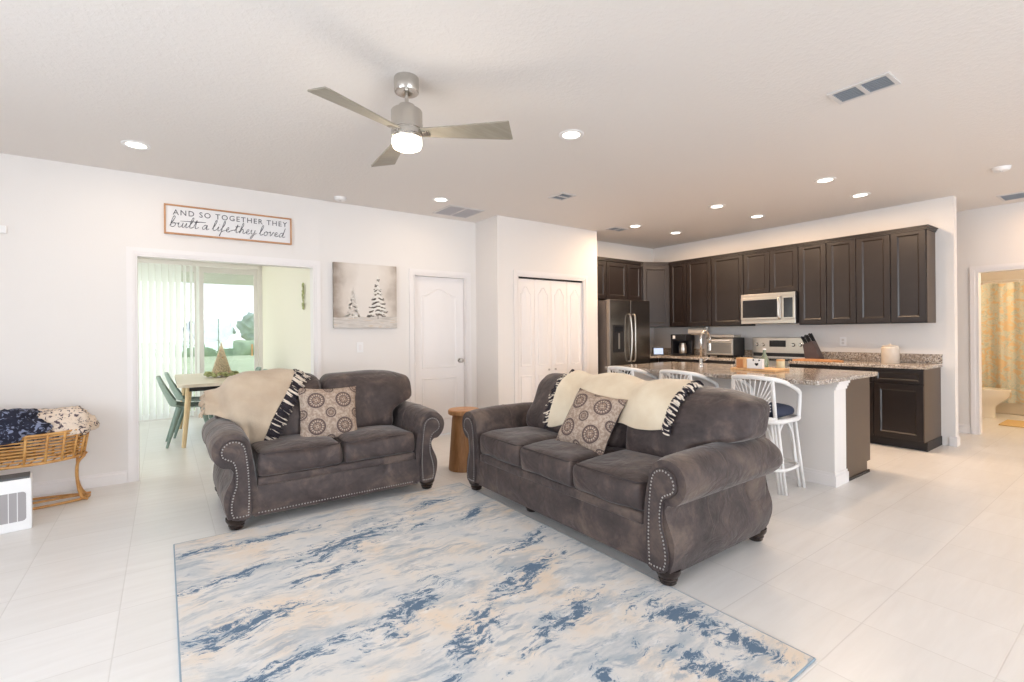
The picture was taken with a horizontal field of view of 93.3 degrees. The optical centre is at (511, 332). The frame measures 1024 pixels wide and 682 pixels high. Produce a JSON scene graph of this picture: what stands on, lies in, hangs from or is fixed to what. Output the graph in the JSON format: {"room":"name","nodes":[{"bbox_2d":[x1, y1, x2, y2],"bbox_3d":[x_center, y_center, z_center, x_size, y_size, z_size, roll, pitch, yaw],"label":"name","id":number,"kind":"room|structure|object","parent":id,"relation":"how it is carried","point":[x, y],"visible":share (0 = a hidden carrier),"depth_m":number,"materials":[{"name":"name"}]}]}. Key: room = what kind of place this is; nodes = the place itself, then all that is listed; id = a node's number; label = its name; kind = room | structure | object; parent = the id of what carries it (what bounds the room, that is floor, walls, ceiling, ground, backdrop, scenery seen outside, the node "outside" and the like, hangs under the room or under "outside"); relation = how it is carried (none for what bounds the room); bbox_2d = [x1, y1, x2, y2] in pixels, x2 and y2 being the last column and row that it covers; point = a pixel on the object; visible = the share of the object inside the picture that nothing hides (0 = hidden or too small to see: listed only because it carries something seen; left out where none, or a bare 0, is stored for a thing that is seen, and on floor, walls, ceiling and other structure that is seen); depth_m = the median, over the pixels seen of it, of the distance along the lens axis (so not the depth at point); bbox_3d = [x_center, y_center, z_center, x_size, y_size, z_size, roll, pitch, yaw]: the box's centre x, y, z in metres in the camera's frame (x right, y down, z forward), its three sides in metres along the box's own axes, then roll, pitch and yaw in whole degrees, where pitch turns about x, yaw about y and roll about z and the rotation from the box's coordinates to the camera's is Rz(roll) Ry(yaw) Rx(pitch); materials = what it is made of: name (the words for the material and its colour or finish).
{"room":"living room","nodes":[
{"label":"living room","id":0,"kind":"room"},
{"bbox_2d":[148,258,258,366],"bbox_3d":[-5.662,-0.033,7.334,3.590,2.770,0.120,-1,0,-36],"label":"wall","id":1,"kind":"structure","parent":0,"point":[148,258],"depth_m":8.24,"materials":[{"name":"white paint"}]},
{"bbox_2d":[138,258,262,421],"bbox_3d":[-5.475,0.110,7.434,2.930,2.480,0.095,-1,0,-36],"label":"window","id":2,"kind":"structure","parent":1,"relation":"in","point":[257,274],"depth_m":7.96,"materials":[{"name":"white paint"}]},
{"bbox_2d":[138,259,257,420],"bbox_3d":[-5.415,0.102,7.326,2.820,2.415,0.080,-1,0,-36],"label":"vertical blinds","id":3,"kind":"object","parent":2,"relation":"attached to","point":[153,288],"visible":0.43,"depth_m":7.38,"materials":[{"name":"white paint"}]},
{"bbox_2d":[262,266,310,373],"bbox_3d":[-3.173,-0.056,6.847,0.120,2.770,3.580,-1,0,-36],"label":"wall","id":4,"kind":"structure","parent":0,"point":[285,325],"depth_m":6.65,"materials":[{"name":"white paint"}]},
{"bbox_2d":[0,153,653,482],"bbox_3d":[-1.467,-0.072,5.797,10.000,2.770,0.120,-1,0,-36],"label":"wall","id":5,"kind":"structure","parent":0,"point":[70,227],"depth_m":4.24,"materials":[{"name":"white paint"}]},
{"bbox_2d":[32,470,127,496],"bbox_3d":[-3.358,1.276,4.342,5.210,0.110,0.014,-1,0,-36],"label":"baseboard","id":6,"kind":"structure","parent":5,"relation":"attached to","point":[119,477],"depth_m":4.11,"materials":[{"name":"white paint"}]},
{"bbox_2d":[126,246,320,482],"bbox_3d":[-2.788,0.276,4.833,1.655,2.100,0.136,-1,0,-36],"label":"trim","id":7,"kind":"structure","parent":5,"relation":"attached to","point":[131,252],"depth_m":4.42,"materials":[{"name":"white paint"}]},
{"bbox_2d":[164,203,291,244],"bbox_3d":[-2.767,-1.060,4.774,1.090,0.276,0.030,-1,0,-36],"label":"wall sign","id":8,"kind":"object","parent":5,"relation":"attached to","point":[178,219],"visible":1,"depth_m":4.74,"materials":[{"name":"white wood"}]},
{"bbox_2d":[332,262,396,327],"bbox_3d":[-1.677,-0.420,5.545,0.730,0.730,0.039,-1,0,-36],"label":"canvas painting","id":9,"kind":"object","parent":5,"relation":"attached to","point":[364,295],"visible":1,"depth_m":5.52,"materials":[{"name":"fabric"}]},
{"bbox_2d":[415,276,463,433],"bbox_3d":[-0.915,0.296,6.161,0.705,2.005,0.101,-1,0,-36],"label":"door","id":10,"kind":"structure","parent":5,"relation":"in","point":[438,301],"depth_m":6.17,"materials":[{"name":"white paint"}]},
{"bbox_2d":[409,268,471,406],"bbox_3d":[-0.926,0.261,6.175,0.865,2.095,0.136,-1,0,-36],"label":"trim","id":11,"kind":"structure","parent":5,"relation":"attached to","point":[412,272],"depth_m":6.26,"materials":[{"name":"white paint"}]},
{"bbox_2d":[597,256,642,300],"bbox_3d":[1.541,-0.831,7.661,1.185,0.634,0.379,-1,0,-36],"label":"upper cabinet","id":12,"kind":"object","parent":5,"relation":"attached to","point":[620,279],"visible":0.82,"depth_m":7.57,"materials":[{"name":"brown wood"}]},
{"bbox_2d":[641,262,669,327],"bbox_3d":[2.388,-0.624,8.146,0.749,1.064,0.580,-1,0,-36],"label":"upper cabinet","id":13,"kind":"object","parent":5,"relation":"attached to","point":[655,283],"visible":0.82,"depth_m":7.91,"materials":[{"name":"brown wood"}]},
{"bbox_2d":[0,0,1023,248],"bbox_3d":[2.520,-1.553,4.181,14.600,0.120,14.820,-1,0,-36],"label":"ceiling","id":14,"kind":"structure","parent":0,"point":[682,108],"depth_m":3.05,"materials":[{"name":"white paint"}]},
{"bbox_2d":[121,140,150,149],"bbox_3d":[-2.885,-1.441,3.711,0.188,0.006,0.188,-1,0,-36],"label":"recessed light","id":15,"kind":"object","parent":14,"relation":"in","point":[138,145],"visible":1,"depth_m":3.71,"materials":[{"name":"white plastic"}]},
{"bbox_2d":[307,72,512,166],"bbox_3d":[-0.680,-1.255,2.840,1.101,0.417,1.033,-1,0,-36],"label":"ceiling fan","id":16,"kind":"object","parent":14,"relation":"hanging from","point":[408,132],"visible":1,"depth_m":2.72,"materials":[{"name":"silver metal"}]},
{"bbox_2d":[433,205,484,217],"bbox_3d":[-0.647,-1.459,5.830,0.470,0.009,0.440,-1,0,-36],"label":"ceiling vent","id":17,"kind":"object","parent":14,"relation":"in","point":[450,210],"visible":1,"depth_m":5.80,"materials":[{"name":"grey metal"}]},
{"bbox_2d":[548,192,575,200],"bbox_3d":[0.542,-1.470,5.214,0.200,0.009,0.230,-1,0,-36],"label":"ceiling vent","id":18,"kind":"object","parent":14,"relation":"in","point":[561,196],"visible":1,"depth_m":5.20,"materials":[{"name":"grey metal"}]},
{"bbox_2d":[559,129,583,139],"bbox_3d":[0.441,-1.471,3.594,0.188,0.006,0.188,-1,0,-36],"label":"recessed light","id":19,"kind":"object","parent":14,"relation":"in","point":[572,134],"visible":1,"depth_m":3.58,"materials":[{"name":"white plastic"}]},
{"bbox_2d":[814,177,836,182],"bbox_3d":[3.069,-1.495,4.736,0.188,0.006,0.188,-1,0,-36],"label":"recessed light","id":20,"kind":"object","parent":14,"relation":"in","point":[826,179],"visible":1,"depth_m":4.73,"materials":[{"name":"white plastic"}]},
{"bbox_2d":[826,71,900,104],"bbox_3d":[2.137,-1.484,2.943,0.210,0.009,0.320,-1,0,-36],"label":"ceiling vent","id":21,"kind":"object","parent":14,"relation":"in","point":[886,80],"visible":1,"depth_m":2.93,"materials":[{"name":"grey metal"}]},
{"bbox_2d":[991,165,1011,172],"bbox_3d":[4.471,-1.492,4.416,0.132,0.038,0.132,-1,0,-36],"label":"recessed light","id":22,"kind":"object","parent":14,"relation":"attached to","point":[1003,168],"visible":1,"depth_m":4.39,"materials":[{"name":"white plastic"}]},
{"bbox_2d":[996,191,1023,200],"bbox_3d":[5.642,-1.516,5.279,0.350,0.009,0.450,-1,0,-36],"label":"ceiling vent","id":23,"kind":"object","parent":14,"relation":"in","point":[1019,195],"visible":1,"depth_m":5.37,"materials":[{"name":"grey metal"}]},
{"bbox_2d":[0,413,1023,681],"bbox_3d":[2.546,1.327,4.181,14.600,0.100,14.820,-1,0,-36],"label":"floor","id":24,"kind":"structure","parent":0,"point":[910,568],"depth_m":2.69,"materials":[{"name":"tile"}]},
{"bbox_2d":[0,471,32,534],"bbox_3d":[-3.528,1.154,3.157,0.560,0.357,0.185,-1,0,-44],"label":"air purifier","id":25,"kind":"object","parent":24,"relation":"on","point":[16,489],"visible":1,"depth_m":3.24,"materials":[{"name":"white plastic"}]},
{"bbox_2d":[0,492,25,524],"bbox_3d":[-3.465,1.169,3.093,0.502,0.195,0.002,-1,0,-44],"label":"grille","id":26,"kind":"object","parent":25,"relation":"attached to","point":[12,504],"depth_m":3.22,"materials":[{"name":"white plastic"}]},
{"bbox_2d":[0,471,29,481],"bbox_3d":[-3.531,0.981,3.158,0.540,0.012,0.160,-1,0,-44],"label":"vent","id":27,"kind":"object","parent":25,"relation":"attached to","point":[23,476],"depth_m":3.27,"materials":[{"name":"grey"}]},
{"bbox_2d":[0,429,90,509],"bbox_3d":[-3.842,1.041,3.634,1.025,0.582,0.392,-1,0,-37],"label":"basket","id":28,"kind":"object","parent":24,"relation":"on","point":[17,454],"visible":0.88,"depth_m":3.73,"materials":[{"name":"wicker"}]},
{"bbox_2d":[0,408,52,450],"bbox_3d":[-3.828,0.719,3.570,0.652,0.307,0.341,-1,0,-36],"label":"knit blanket","id":29,"kind":"object","parent":28,"relation":"in","point":[16,423],"visible":0.9,"depth_m":3.56,"materials":[{"name":"blue fabric"}]},
{"bbox_2d":[27,405,99,446],"bbox_3d":[-3.601,0.740,3.828,0.473,0.302,0.286,-1,0,-26],"label":"fleece blanket","id":30,"kind":"object","parent":28,"relation":"in","point":[72,418],"visible":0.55,"depth_m":3.79,"materials":[{"name":"beige fabric"}]},
{"bbox_2d":[156,376,208,448],"bbox_3d":[-3.975,0.927,5.881,0.571,0.828,0.478,-1,0,-36],"label":"dining chair","id":31,"kind":"object","parent":24,"relation":"on","point":[171,400],"visible":0.75,"depth_m":5.69,"materials":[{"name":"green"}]},
{"bbox_2d":[164,372,213,437],"bbox_3d":[-4.272,0.929,6.431,0.571,0.828,0.478,-1,0,-36],"label":"dining chair","id":32,"kind":"object","parent":24,"relation":"on","point":[177,393],"visible":0.62,"depth_m":6.21,"materials":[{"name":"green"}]},
{"bbox_2d":[174,373,228,447],"bbox_3d":[-3.965,0.963,6.351,0.740,0.752,1.850,-1,0,-36],"label":"dining table","id":33,"kind":"object","parent":24,"relation":"on","point":[188,383],"visible":0.53,"depth_m":5.68,"materials":[{"name":"brown wood"}]},
{"bbox_2d":[203,342,238,376],"bbox_3d":[-3.845,0.353,6.397,0.409,0.460,0.378,-1,0,-36],"label":"tree","id":34,"kind":"object","parent":33,"relation":"on","point":[221,367],"visible":0.98,"depth_m":6.35,"materials":[{"name":"brown wood"}]},
{"bbox_2d":[202,370,443,530],"bbox_3d":[-1.520,0.820,3.963,1.699,0.965,0.964,-1,0,-36],"label":"loveseat","id":35,"kind":"object","parent":24,"relation":"on","point":[390,447],"visible":0.82,"depth_m":3.63,"materials":[{"name":"fabric"}]},
{"bbox_2d":[198,368,310,443],"bbox_3d":[-1.963,0.608,3.754,0.802,0.639,0.519,-1,0,-36],"label":"throw blanket","id":36,"kind":"object","parent":35,"relation":"on","point":[251,400],"visible":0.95,"depth_m":3.62,"materials":[{"name":"beige fabric"}]},
{"bbox_2d":[265,373,320,438],"bbox_3d":[-1.878,0.594,3.835,0.736,0.510,0.404,-1,0,-36],"label":"cushion","id":37,"kind":"object","parent":35,"relation":"on","point":[293,427],"depth_m":3.75,"materials":[{"name":"fabric"}]},
{"bbox_2d":[250,434,342,475],"bbox_3d":[-1.649,0.887,3.656,0.586,0.205,0.619,-1,0,-36],"label":"seat cushion","id":38,"kind":"object","parent":35,"relation":"on","point":[288,454],"depth_m":3.44,"materials":[{"name":"fabric"}]},
{"bbox_2d":[298,386,356,439],"bbox_3d":[-1.455,0.648,3.840,0.466,0.442,0.223,-1,0,-31],"label":"throw pillow","id":39,"kind":"object","parent":35,"relation":"on","point":[331,413],"visible":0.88,"depth_m":3.77,"materials":[{"name":"fabric"}]},
{"bbox_2d":[319,370,410,426],"bbox_3d":[-1.264,0.592,4.273,0.793,0.511,0.417,-1,0,-36],"label":"cushion","id":40,"kind":"object","parent":35,"relation":"on","point":[381,396],"depth_m":4.19,"materials":[{"name":"fabric"}]},
{"bbox_2d":[336,425,414,461],"bbox_3d":[-1.184,0.880,3.996,0.578,0.207,0.621,-1,0,-36],"label":"seat cushion","id":41,"kind":"object","parent":35,"relation":"on","point":[368,443],"depth_m":3.77,"materials":[{"name":"fabric"}]},
{"bbox_2d":[448,407,478,472],"bbox_3d":[-0.461,1.018,4.654,0.304,0.572,0.304,-1,0,-36],"label":"end table","id":42,"kind":"object","parent":24,"relation":"on","point":[459,444],"visible":0.66,"depth_m":4.53,"materials":[{"name":"brown wood"}]},
{"bbox_2d":[173,483,815,681],"bbox_3d":[-0.451,1.298,2.446,2.033,0.010,2.810,-1,0,-36],"label":"area rug","id":43,"kind":"object","parent":24,"relation":"on","point":[453,582],"visible":1,"depth_m":2.26,"materials":[{"name":"blue fabric"}]},
{"bbox_2d":[462,373,782,585],"bbox_3d":[0.609,0.810,3.480,1.016,0.946,2.207,-1,0,-36],"label":"sofa","id":44,"kind":"object","parent":24,"relation":"on","point":[677,501],"visible":0.85,"depth_m":2.80,"materials":[{"name":"fabric"}]},
{"bbox_2d":[480,426,557,465],"bbox_3d":[0.124,0.871,3.818,0.620,0.206,0.552,-1,0,-36],"label":"seat cushion","id":45,"kind":"object","parent":44,"relation":"on","point":[499,445],"depth_m":3.67,"materials":[{"name":"fabric"}]},
{"bbox_2d":[526,373,564,432],"bbox_3d":[0.384,0.587,4.007,0.385,0.492,0.558,-1,0,-36],"label":"cushion","id":46,"kind":"object","parent":44,"relation":"on","point":[534,416],"depth_m":3.97,"materials":[{"name":"fabric"}]},
{"bbox_2d":[520,438,625,486],"bbox_3d":[0.443,0.865,3.378,0.621,0.210,0.549,-1,0,-36],"label":"seat cushion","id":47,"kind":"object","parent":44,"relation":"on","point":[550,461],"depth_m":3.21,"materials":[{"name":"fabric"}]},
{"bbox_2d":[555,388,627,454],"bbox_3d":[0.546,0.615,3.373,0.271,0.411,0.473,-1,0,-41],"label":"throw pillow","id":48,"kind":"object","parent":44,"relation":"on","point":[590,422],"visible":0.98,"depth_m":3.28,"materials":[{"name":"fabric"}]},
{"bbox_2d":[607,423,626,447],"bbox_3d":[0.706,0.578,3.562,0.405,0.486,0.573,-1,0,-36],"label":"cushion","id":49,"kind":"object","parent":44,"relation":"on","point":[618,436],"depth_m":3.29,"materials":[{"name":"fabric"}]},
{"bbox_2d":[573,449,661,509],"bbox_3d":[0.758,0.861,2.933,0.620,0.208,0.548,-1,0,-36],"label":"seat cushion","id":50,"kind":"object","parent":44,"relation":"on","point":[617,479],"depth_m":2.78,"materials":[{"name":"fabric"}]},
{"bbox_2d":[542,369,703,435],"bbox_3d":[0.733,0.523,3.447,0.382,0.455,1.227,-1,0,-36],"label":"throw blanket","id":51,"kind":"object","parent":44,"relation":"on","point":[648,406],"visible":0.93,"depth_m":3.26,"materials":[{"name":"beige fabric"}]},
{"bbox_2d":[626,386,769,456],"bbox_3d":[1.113,0.583,3.013,0.403,0.485,0.861,-1,0,-36],"label":"cushion","id":52,"kind":"object","parent":44,"relation":"on","point":[733,421],"depth_m":2.80,"materials":[{"name":"fabric"}]},
{"bbox_2d":[597,299,649,374],"bbox_3d":[1.625,0.398,7.448,0.900,1.775,0.671,-1,0,-36],"label":"refrigerator","id":53,"kind":"object","parent":24,"relation":"on","point":[623,325],"visible":0.57,"depth_m":7.15,"materials":[{"name":"silver metal"}]},
{"bbox_2d":[607,366,658,379],"bbox_3d":[1.288,0.817,5.175,0.476,0.946,0.468,-1,0,-36],"label":"counter stool","id":54,"kind":"object","parent":24,"relation":"on","point":[615,369],"visible":0.09,"depth_m":5.01,"materials":[{"name":"white metal"}]},
{"bbox_2d":[659,369,718,387],"bbox_3d":[1.679,0.814,4.632,0.476,0.946,0.468,-1,0,-36],"label":"counter stool","id":55,"kind":"object","parent":24,"relation":"on","point":[667,372],"visible":0.1,"depth_m":4.48,"materials":[{"name":"white metal"}]},
{"bbox_2d":[659,358,734,363],"bbox_3d":[2.984,0.837,7.464,0.599,0.872,1.268,-1,0,-36],"label":"base cabinet","id":56,"kind":"object","parent":24,"relation":"on","point":[660,359],"visible":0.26,"depth_m":7.31,"materials":[{"name":"black"}]},
{"bbox_2d":[650,354,740,360],"bbox_3d":[2.684,0.382,7.593,0.929,0.038,1.814,-1,0,-36],"label":"countertop","id":57,"kind":"structure","parent":56,"relation":"on","point":[695,357],"depth_m":7.35,"materials":[{"name":"stone"}]},
{"bbox_2d":[651,347,663,354],"bbox_3d":[2.381,0.301,7.906,0.180,0.130,0.093,-1,0,-6],"label":"smart display","id":58,"kind":"object","parent":57,"relation":"on","point":[655,350],"visible":0.89,"depth_m":7.87,"materials":[{"name":"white plastic"}]},
{"bbox_2d":[671,334,693,355],"bbox_3d":[2.752,0.193,7.802,0.294,0.340,0.260,-1,0,-44],"label":"coffee maker","id":59,"kind":"object","parent":57,"relation":"on","point":[681,344],"visible":0.98,"depth_m":7.75,"materials":[{"name":"black plastic"}]},
{"bbox_2d":[706,335,744,357],"bbox_3d":[3.166,0.194,7.212,0.352,0.330,0.440,-1,0,-36],"label":"toaster oven","id":60,"kind":"object","parent":57,"relation":"on","point":[721,345],"visible":0.91,"depth_m":7.08,"materials":[{"name":"silver metal"}]},
{"bbox_2d":[706,335,740,337],"bbox_3d":[3.143,0.049,7.196,0.206,0.040,0.440,-1,0,-36],"label":"tray","id":61,"kind":"object","parent":60,"relation":"on","point":[712,336],"depth_m":7.07,"materials":[{"name":"metal"}]},
{"bbox_2d":[634,372,869,487],"bbox_3d":[2.384,0.842,5.088,0.834,0.873,2.164,-1,0,-36],"label":"kitchen island","id":62,"kind":"object","parent":24,"relation":"on","point":[834,423],"visible":0.27,"depth_m":4.17,"materials":[{"name":"white paint"}]},
{"bbox_2d":[605,362,877,384],"bbox_3d":[2.209,0.387,4.970,1.270,0.038,2.215,-1,0,-36],"label":"island countertop","id":63,"kind":"structure","parent":62,"relation":"on","point":[805,376],"depth_m":4.46,"materials":[{"name":"stone"}]},
{"bbox_2d":[698,330,710,366],"bbox_3d":[2.159,0.170,5.318,0.216,0.397,0.131,-1,0,-36],"label":"kitchen faucet","id":64,"kind":"object","parent":63,"relation":"on","point":[701,360],"visible":1,"depth_m":5.29,"materials":[{"name":"silver metal"}]},
{"bbox_2d":[730,367,789,371],"bbox_3d":[2.417,0.355,4.723,0.280,0.022,0.440,-1,0,-36],"label":"serving tray","id":65,"kind":"object","parent":63,"relation":"on","point":[766,369],"visible":0.83,"depth_m":4.63,"materials":[{"name":"brown wood"}]},
{"bbox_2d":[743,358,763,368],"bbox_3d":[2.337,0.294,4.678,0.042,0.100,0.190,-1,0,-36],"label":"card holder","id":66,"kind":"object","parent":65,"relation":"on","point":[753,363],"visible":0.99,"depth_m":4.66,"materials":[{"name":"white plastic"}]},
{"bbox_2d":[760,348,768,366],"bbox_3d":[2.581,0.262,4.940,0.076,0.205,0.076,-1,0,-36],"label":"glass bottle","id":67,"kind":"object","parent":63,"relation":"on","point":[764,356],"visible":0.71,"depth_m":4.91,"materials":[{"name":"green"}]},
{"bbox_2d":[731,374,805,495],"bbox_3d":[2.106,0.810,4.040,0.476,0.946,0.468,-1,0,-36],"label":"counter stool","id":68,"kind":"object","parent":24,"relation":"on","point":[777,410],"visible":0.51,"depth_m":3.88,"materials":[{"name":"white wicker"}]},
{"bbox_2d":[769,402,793,417],"bbox_3d":[2.120,0.635,4.052,0.352,0.107,0.340,-1,0,-36],"label":"seat cushion","id":69,"kind":"object","parent":68,"relation":"on","point":[781,410],"depth_m":3.92,"materials":[{"name":"blue fabric"}]},
{"bbox_2d":[734,337,805,366],"bbox_3d":[3.538,0.668,6.629,0.667,1.200,0.735,-1,0,-36],"label":"stove","id":70,"kind":"object","parent":24,"relation":"on","point":[787,348],"visible":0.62,"depth_m":6.74,"materials":[{"name":"metal"}]},
{"bbox_2d":[790,364,941,451],"bbox_3d":[4.185,0.826,5.798,0.599,0.872,1.356,-1,0,-36],"label":"base cabinet","id":71,"kind":"object","parent":24,"relation":"on","point":[905,404],"visible":0.56,"depth_m":5.28,"materials":[{"name":"black wood"}]},
{"bbox_2d":[788,360,942,369],"bbox_3d":[4.175,0.369,5.790,0.619,0.038,1.373,-1,0,-36],"label":"countertop","id":72,"kind":"structure","parent":71,"relation":"on","point":[876,364],"depth_m":5.49,"materials":[{"name":"stone"}]},
{"bbox_2d":[801,333,823,358],"bbox_3d":[3.876,0.177,6.255,0.120,0.350,0.238,-1,0,-36],"label":"knife block","id":73,"kind":"object","parent":72,"relation":"on","point":[811,349],"visible":0.98,"depth_m":6.22,"materials":[{"name":"brown wood"}]},
{"bbox_2d":[792,358,843,361],"bbox_3d":[3.814,0.342,6.001,0.260,0.022,0.520,-1,0,-36],"label":"cutting board","id":74,"kind":"object","parent":72,"relation":"on","point":[800,359],"visible":1,"depth_m":5.96,"materials":[{"name":"brown wood"}]},
{"bbox_2d":[881,344,899,362],"bbox_3d":[4.377,0.235,5.594,0.172,0.225,0.172,-1,0,-36],"label":"canister","id":75,"kind":"object","parent":72,"relation":"on","point":[890,353],"visible":0.98,"depth_m":5.53,"materials":[{"name":"beige ceramic"}]},
{"bbox_2d":[982,387,1011,417],"bbox_3d":[6.928,0.849,7.125,0.470,0.775,0.608,-1,0,-36],"label":"toilet","id":76,"kind":"object","parent":24,"relation":"on","point":[991,397],"visible":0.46,"depth_m":6.96,"materials":[{"name":"white ceramic"}]},
{"bbox_2d":[996,403,1023,415],"bbox_3d":[8.312,0.999,6.939,0.915,0.450,2.450,-1,0,-36],"label":"bathtub","id":77,"kind":"object","parent":24,"relation":"on","point":[1003,408],"visible":0.02,"depth_m":7.29,"materials":[{"name":"beige ceramic"}]},
{"bbox_2d":[999,419,1023,427],"bbox_3d":[6.983,1.227,6.319,0.560,0.017,0.800,-1,0,-36],"label":"bath mat","id":78,"kind":"object","parent":24,"relation":"on","point":[1012,423],"visible":1,"depth_m":6.50,"materials":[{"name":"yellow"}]},
{"bbox_2d":[475,215,597,407],"bbox_3d":[0.388,-0.089,6.746,1.760,2.770,0.510,-1,0,-36],"label":"wall","id":79,"kind":"structure","parent":0,"point":[504,245],"depth_m":6.27,"materials":[{"name":"white paint"}]},
{"bbox_2d":[519,277,581,402],"bbox_3d":[0.536,0.276,6.579,1.156,2.015,0.070,-1,0,-36],"label":"door","id":80,"kind":"structure","parent":79,"relation":"in","point":[550,310],"depth_m":6.53,"materials":[{"name":"white paint"}]},
{"bbox_2d":[513,270,588,403],"bbox_3d":[0.526,0.243,6.593,1.310,2.105,0.136,-1,0,-36],"label":"trim","id":81,"kind":"structure","parent":79,"relation":"attached to","point":[516,273],"depth_m":6.42,"materials":[{"name":"white paint"}]},
{"bbox_2d":[653,196,958,445],"bbox_3d":[3.753,-0.119,7.002,0.120,2.770,4.030,-1,0,-36],"label":"wall","id":82,"kind":"structure","parent":0,"point":[940,337],"depth_m":5.90,"materials":[{"name":"white paint"}]},
{"bbox_2d":[668,260,687,326],"bbox_3d":[2.803,-0.628,7.904,0.360,1.064,0.318,-1,0,-36],"label":"upper cabinet","id":83,"kind":"object","parent":82,"relation":"attached to","point":[677,269],"visible":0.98,"depth_m":7.82,"materials":[{"name":"black wood"}]},
{"bbox_2d":[663,348,752,356],"bbox_3d":[3.061,0.308,7.846,0.021,0.102,1.785,-1,0,-36],"label":"backsplash","id":84,"kind":"structure","parent":82,"relation":"attached to","point":[748,353],"depth_m":7.85,"materials":[{"name":"stone"}]},
{"bbox_2d":[685,252,755,326],"bbox_3d":[3.168,-0.631,7.397,0.360,1.064,0.928,-1,0,-36],"label":"upper cabinet","id":85,"kind":"object","parent":82,"relation":"attached to","point":[715,284],"visible":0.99,"depth_m":7.29,"materials":[{"name":"black wood"}]},
{"bbox_2d":[688,327,707,334],"bbox_3d":[2.950,-0.031,7.673,0.116,0.124,0.332,-1,0,-36],"label":"paper towel holder","id":86,"kind":"object","parent":85,"relation":"attached to","point":[693,331],"visible":0.74,"depth_m":7.63,"materials":[{"name":"beige"}]},
{"bbox_2d":[742,243,798,294],"bbox_3d":[3.654,-0.856,6.720,0.360,0.624,0.738,-1,0,-36],"label":"upper cabinet","id":87,"kind":"object","parent":82,"relation":"attached to","point":[771,269],"visible":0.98,"depth_m":6.61,"materials":[{"name":"black wood"}]},
{"bbox_2d":[741,291,798,323],"bbox_3d":[3.613,-0.334,6.688,0.469,0.412,0.728,-1,0,-36],"label":"microwave","id":88,"kind":"object","parent":87,"relation":"attached to","point":[781,307],"visible":0.97,"depth_m":6.55,"materials":[{"name":"silver metal"}]},
{"bbox_2d":[797,235,856,324],"bbox_3d":[4.063,-0.639,6.156,0.360,1.064,0.648,-1,0,-36],"label":"upper cabinet","id":89,"kind":"object","parent":82,"relation":"attached to","point":[827,267],"visible":0.99,"depth_m":6.05,"materials":[{"name":"black wood"}]},
{"bbox_2d":[822,352,942,362],"bbox_3d":[4.417,0.296,5.965,0.021,0.102,1.373,-1,0,-36],"label":"backsplash","id":90,"kind":"structure","parent":82,"relation":"attached to","point":[859,356],"depth_m":5.91,"materials":[{"name":"stone"}]},
{"bbox_2d":[855,224,937,323],"bbox_3d":[4.455,-0.643,5.612,0.360,1.064,0.689,-1,0,-36],"label":"upper cabinet","id":91,"kind":"object","parent":82,"relation":"attached to","point":[896,271],"visible":1,"depth_m":5.48,"materials":[{"name":"black wood"}]},
{"bbox_2d":[949,435,959,446],"bbox_3d":[4.928,1.200,5.378,0.134,0.110,0.064,-1,0,-36],"label":"baseboard","id":92,"kind":"structure","parent":82,"relation":"attached to","point":[953,441],"depth_m":5.34,"materials":[{"name":"white paint"}]},
{"bbox_2d":[957,201,1023,424],"bbox_3d":[6.619,-0.146,4.771,0.120,2.770,11.000,-1,0,-36],"label":"wall","id":93,"kind":"structure","parent":0,"point":[993,235],"depth_m":5.94,"materials":[{"name":"white paint"}]},
{"bbox_2d":[958,423,970,433],"bbox_3d":[7.015,1.181,4.124,0.014,0.110,9.500,-1,0,-36],"label":"baseboard","id":94,"kind":"structure","parent":93,"relation":"attached to","point":[963,428],"depth_m":6.02,"materials":[{"name":"white paint"}]},
{"bbox_2d":[969,262,1023,434],"bbox_3d":[6.004,0.212,5.614,0.136,2.065,0.980,-1,0,-36],"label":"trim","id":95,"kind":"structure","parent":93,"relation":"attached to","point":[975,271],"depth_m":5.94,"materials":[{"name":"white paint"}]},
{"bbox_2d":[981,270,1023,284],"bbox_3d":[7.504,-0.154,6.365,3.180,2.770,2.750,-1,0,-36],"label":"wall","id":96,"kind":"structure","parent":0,"point":[1016,274],"depth_m":8.02,"materials":[{"name":"white paint"}]},
{"bbox_2d":[981,278,1023,403],"bbox_3d":[7.886,0.121,6.641,0.083,1.854,2.535,-1,0,-36],"label":"shower curtain","id":97,"kind":"object","parent":96,"relation":"hanging from","point":[1002,305],"visible":0.61,"depth_m":7.28,"materials":[{"name":"beige fabric"}]},
{"label":"outside","id":98,"kind":"structure","parent":0,"visible":0},
{"bbox_2d":[142,341,253,414],"bbox_3d":[-43.640,1.885,60.567,120.000,0.130,130.680,-1,0,-36],"label":"lawn","id":99,"kind":"structure","parent":98,"point":[241,363],"depth_m":24.30,"materials":[{"name":"green plant"}]},
{"bbox_2d":[182,320,207,340],"bbox_3d":[-39.863,0.135,62.487,5.000,3.300,6.600,-1,0,-36],"label":"house","id":100,"kind":"structure","parent":99,"relation":"on","point":[188,322],"depth_m":59.06,"materials":[{"name":"white paint"}]},
{"bbox_2d":[155,339,253,357],"bbox_3d":[-17.720,0.971,36.567,26.000,1.224,2.386,-1,0,-36],"label":"hedge","id":101,"kind":"object","parent":99,"relation":"on","point":[236,347],"visible":0.11,"depth_m":33.90,"materials":[{"name":"green plant"}]},
{"bbox_2d":[161,270,252,285],"bbox_3d":[-6.327,0.058,8.777,5.200,2.840,2.960,-1,0,-36],"label":"patio cover","id":102,"kind":"object","parent":99,"relation":"on","point":[209,278],"depth_m":10.44,"materials":[{"name":"white paint"}]},
{"bbox_2d":[204,317,235,341],"bbox_3d":[-33.411,-0.013,54.895,3.182,3.516,2.787,-1,0,-8],"label":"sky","id":103,"kind":"structure","parent":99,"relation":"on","point":[215,329],"depth_m":54.04,"materials":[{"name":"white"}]},
{"bbox_2d":[236,312,253,340],"bbox_3d":[-26.097,-0.415,50.248,3.125,4.177,4.216,-1,0,37],"label":"tree","id":104,"kind":"object","parent":99,"relation":"on","point":[245,326],"visible":0.32,"depth_m":48.76,"materials":[{"name":"green plant"}]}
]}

